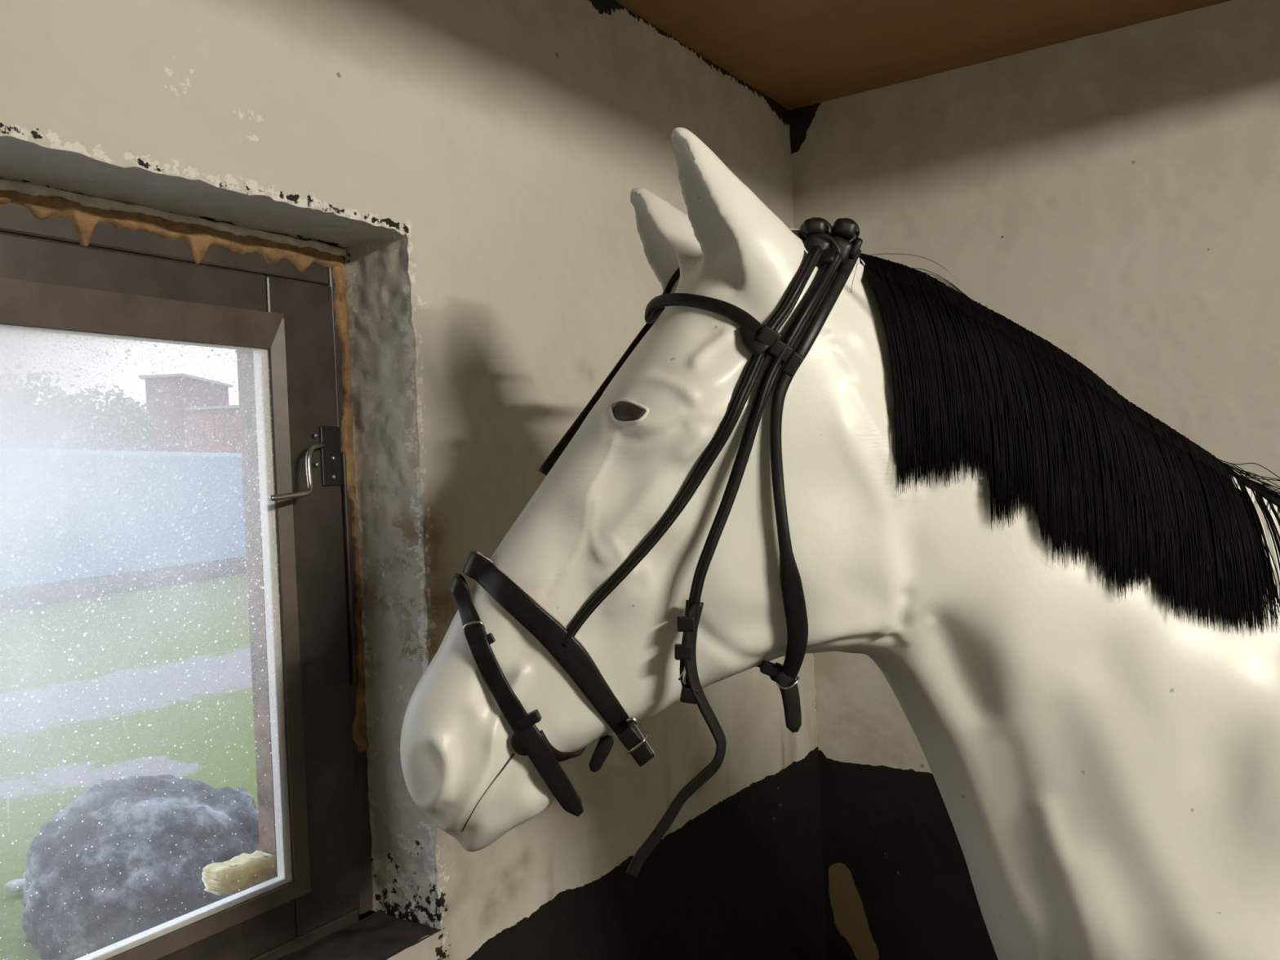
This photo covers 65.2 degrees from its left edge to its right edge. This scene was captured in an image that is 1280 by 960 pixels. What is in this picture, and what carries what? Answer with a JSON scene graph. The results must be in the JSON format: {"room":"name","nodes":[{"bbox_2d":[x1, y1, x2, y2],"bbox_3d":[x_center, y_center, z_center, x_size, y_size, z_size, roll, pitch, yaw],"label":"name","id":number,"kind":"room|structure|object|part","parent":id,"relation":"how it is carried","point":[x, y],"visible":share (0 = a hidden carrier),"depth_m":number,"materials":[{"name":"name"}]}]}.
{"room":"horse stable","nodes":[
{"label":"horse stable","id":0,"kind":"room"},
{"bbox_2d":[0,0,828,959],"bbox_3d":[-0.670,0.444,0.708,0.232,3.075,3.890,-3,0,34],"label":"wall","id":1,"kind":"structure","parent":0,"point":[476,166],"depth_m":1.22,"materials":[{"name":"paint"}]},
{"bbox_2d":[0,178,373,959],"bbox_3d":[-0.598,0.131,0.888,0.080,0.824,0.849,-3,0,34],"label":"window","id":2,"kind":"structure","parent":1,"relation":"in","point":[29,210],"depth_m":1.11,"materials":[{"name":"brown paint"}]},
{"bbox_2d":[0,231,360,959],"bbox_3d":[-0.561,0.149,0.864,0.072,0.741,0.777,-3,0,34],"label":"window","id":3,"kind":"structure","parent":2,"relation":"attached to","point":[69,313],"depth_m":1.08,"materials":[{"name":"wood"}]},
{"bbox_3d":[-0.573,0.159,0.864,0.002,0.634,0.632,-3,0,34],"label":"glass pane","id":4,"kind":"part","parent":3,"relation":"part of","materials":[{"name":"clear glass"}]},
{"bbox_3d":[-0.375,-0.011,1.111,0.017,0.065,0.108,-3,0,15],"label":"handle","id":5,"kind":"part","parent":3,"relation":"part of","materials":[{"name":"metal"}]},
{"bbox_3d":[-0.363,-0.028,1.175,0.003,0.070,0.028,-3,0,34],"label":"catch plate","id":6,"kind":"part","parent":3,"relation":"part of","materials":[{"name":"black metal"}]},
{"bbox_2d":[236,349,275,855],"bbox_3d":[-0.651,0.145,0.924,0.048,0.862,0.865,-3,0,34],"label":"trim","id":7,"kind":"structure","parent":1,"relation":"attached to","point":[260,679],"depth_m":1.21,"materials":[{"name":"brown wood"}]},
{"bbox_2d":[201,850,276,895],"bbox_3d":[-0.463,0.466,1.173,0.037,0.048,0.086,-3,0,34],"label":"foam","id":8,"kind":"object","parent":7,"relation":"on","point":[236,869],"visible":0.86,"depth_m":1.16,"materials":[{"name":"yellow plastic"}]},
{"bbox_2d":[275,911,446,959],"bbox_3d":[-0.502,0.544,0.836,0.106,0.037,0.835,-3,0,34],"label":"windowsill","id":9,"kind":"structure","parent":1,"relation":"attached to","point":[380,935],"depth_m":1.13,"materials":[{"name":"brown wood"}]},
{"bbox_2d":[614,0,1231,111],"bbox_3d":[0.676,-0.782,-0.220,3.176,0.050,3.840,-3,0,34],"label":"ceiling","id":10,"kind":"structure","parent":0,"point":[797,54],"depth_m":1.66,"materials":[{"name":"brown wood"}]},
{"bbox_2d":[787,0,1279,959],"bbox_3d":[1.666,0.325,1.202,3.122,2.299,0.006,-3,0,31],"label":"wall","id":11,"kind":"structure","parent":0,"point":[1113,196],"depth_m":1.75,"materials":[{"name":"paint"}]},
{"bbox_3d":[0.677,1.570,-0.176,3.406,0.100,3.890,-3,0,34],"label":"floor","id":12,"kind":"structure","parent":0,"visible":0},
{"bbox_2d":[400,127,1279,959],"bbox_3d":[0.360,0.609,0.927,0.885,1.851,0.757,-3,0,34],"label":"horse","id":13,"kind":"object","parent":12,"relation":"on","point":[1069,604],"visible":0.98,"depth_m":0.86},
{"bbox_2d":[448,217,862,877],"bbox_3d":[0.023,0.047,0.926,0.384,0.564,0.215,-3,0,4],"label":"bridle","id":14,"kind":"object","parent":13,"relation":"attached to","point":[838,245],"visible":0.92,"depth_m":0.83,"materials":[{"name":"black leather"}]},
{"label":"outside","id":15,"kind":"structure","parent":0,"visible":0},
{"bbox_2d":[0,573,257,959],"bbox_3d":[-9.890,2.035,39.527,58.915,0.066,66.000,-3,0,34],"label":"ground","id":16,"kind":"structure","parent":15,"point":[172,717],"depth_m":7.85,"materials":[{"name":"green plant"}]},
{"bbox_2d":[4,878,25,893],"bbox_3d":[-2.533,1.651,4.072,0.095,0.048,0.084,-3,0,34],"label":"stone","id":17,"kind":"object","parent":16,"relation":"on","point":[10,886],"visible":0.73,"depth_m":4.05,"materials":[{"name":"white stone"}]},
{"bbox_2d":[0,450,246,612],"bbox_3d":[-9.581,0.849,16.738,0.483,2.701,9.829,-3,0,15],"label":"wall","id":18,"kind":"structure","parent":16,"relation":"on","point":[38,596],"depth_m":17.96,"materials":[{"name":"blue paint"}]},
{"bbox_2d":[102,386,148,451],"bbox_3d":[-16.627,-0.238,29.968,3.665,5.246,3.747,-3,0,34],"label":"tree","id":19,"kind":"object","parent":16,"relation":"on","point":[106,423],"visible":0.11,"depth_m":29.98,"materials":[{"name":"green plant"}]},
{"bbox_2d":[103,396,148,451],"bbox_3d":[-18.263,-0.249,36.017,2.956,5.422,2.858,-3,0,34],"label":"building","id":20,"kind":"structure","parent":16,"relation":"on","point":[143,414],"depth_m":35.70,"materials":[{"name":"white paint"}]},
{"bbox_2d":[20,773,259,959],"bbox_3d":[-1.850,1.462,3.752,0.818,0.672,0.680,-3,0,-1],"label":"boulder","id":21,"kind":"object","parent":16,"relation":"on","point":[76,930],"visible":0.7,"depth_m":3.53,"materials":[{"name":"grey stone"}]},
{"bbox_2d":[138,373,241,453],"bbox_3d":[-11.925,-0.386,28.475,2.848,4.987,3.250,-3,0,0],"label":"building","id":22,"kind":"structure","parent":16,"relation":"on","point":[221,426],"depth_m":27.00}
]}

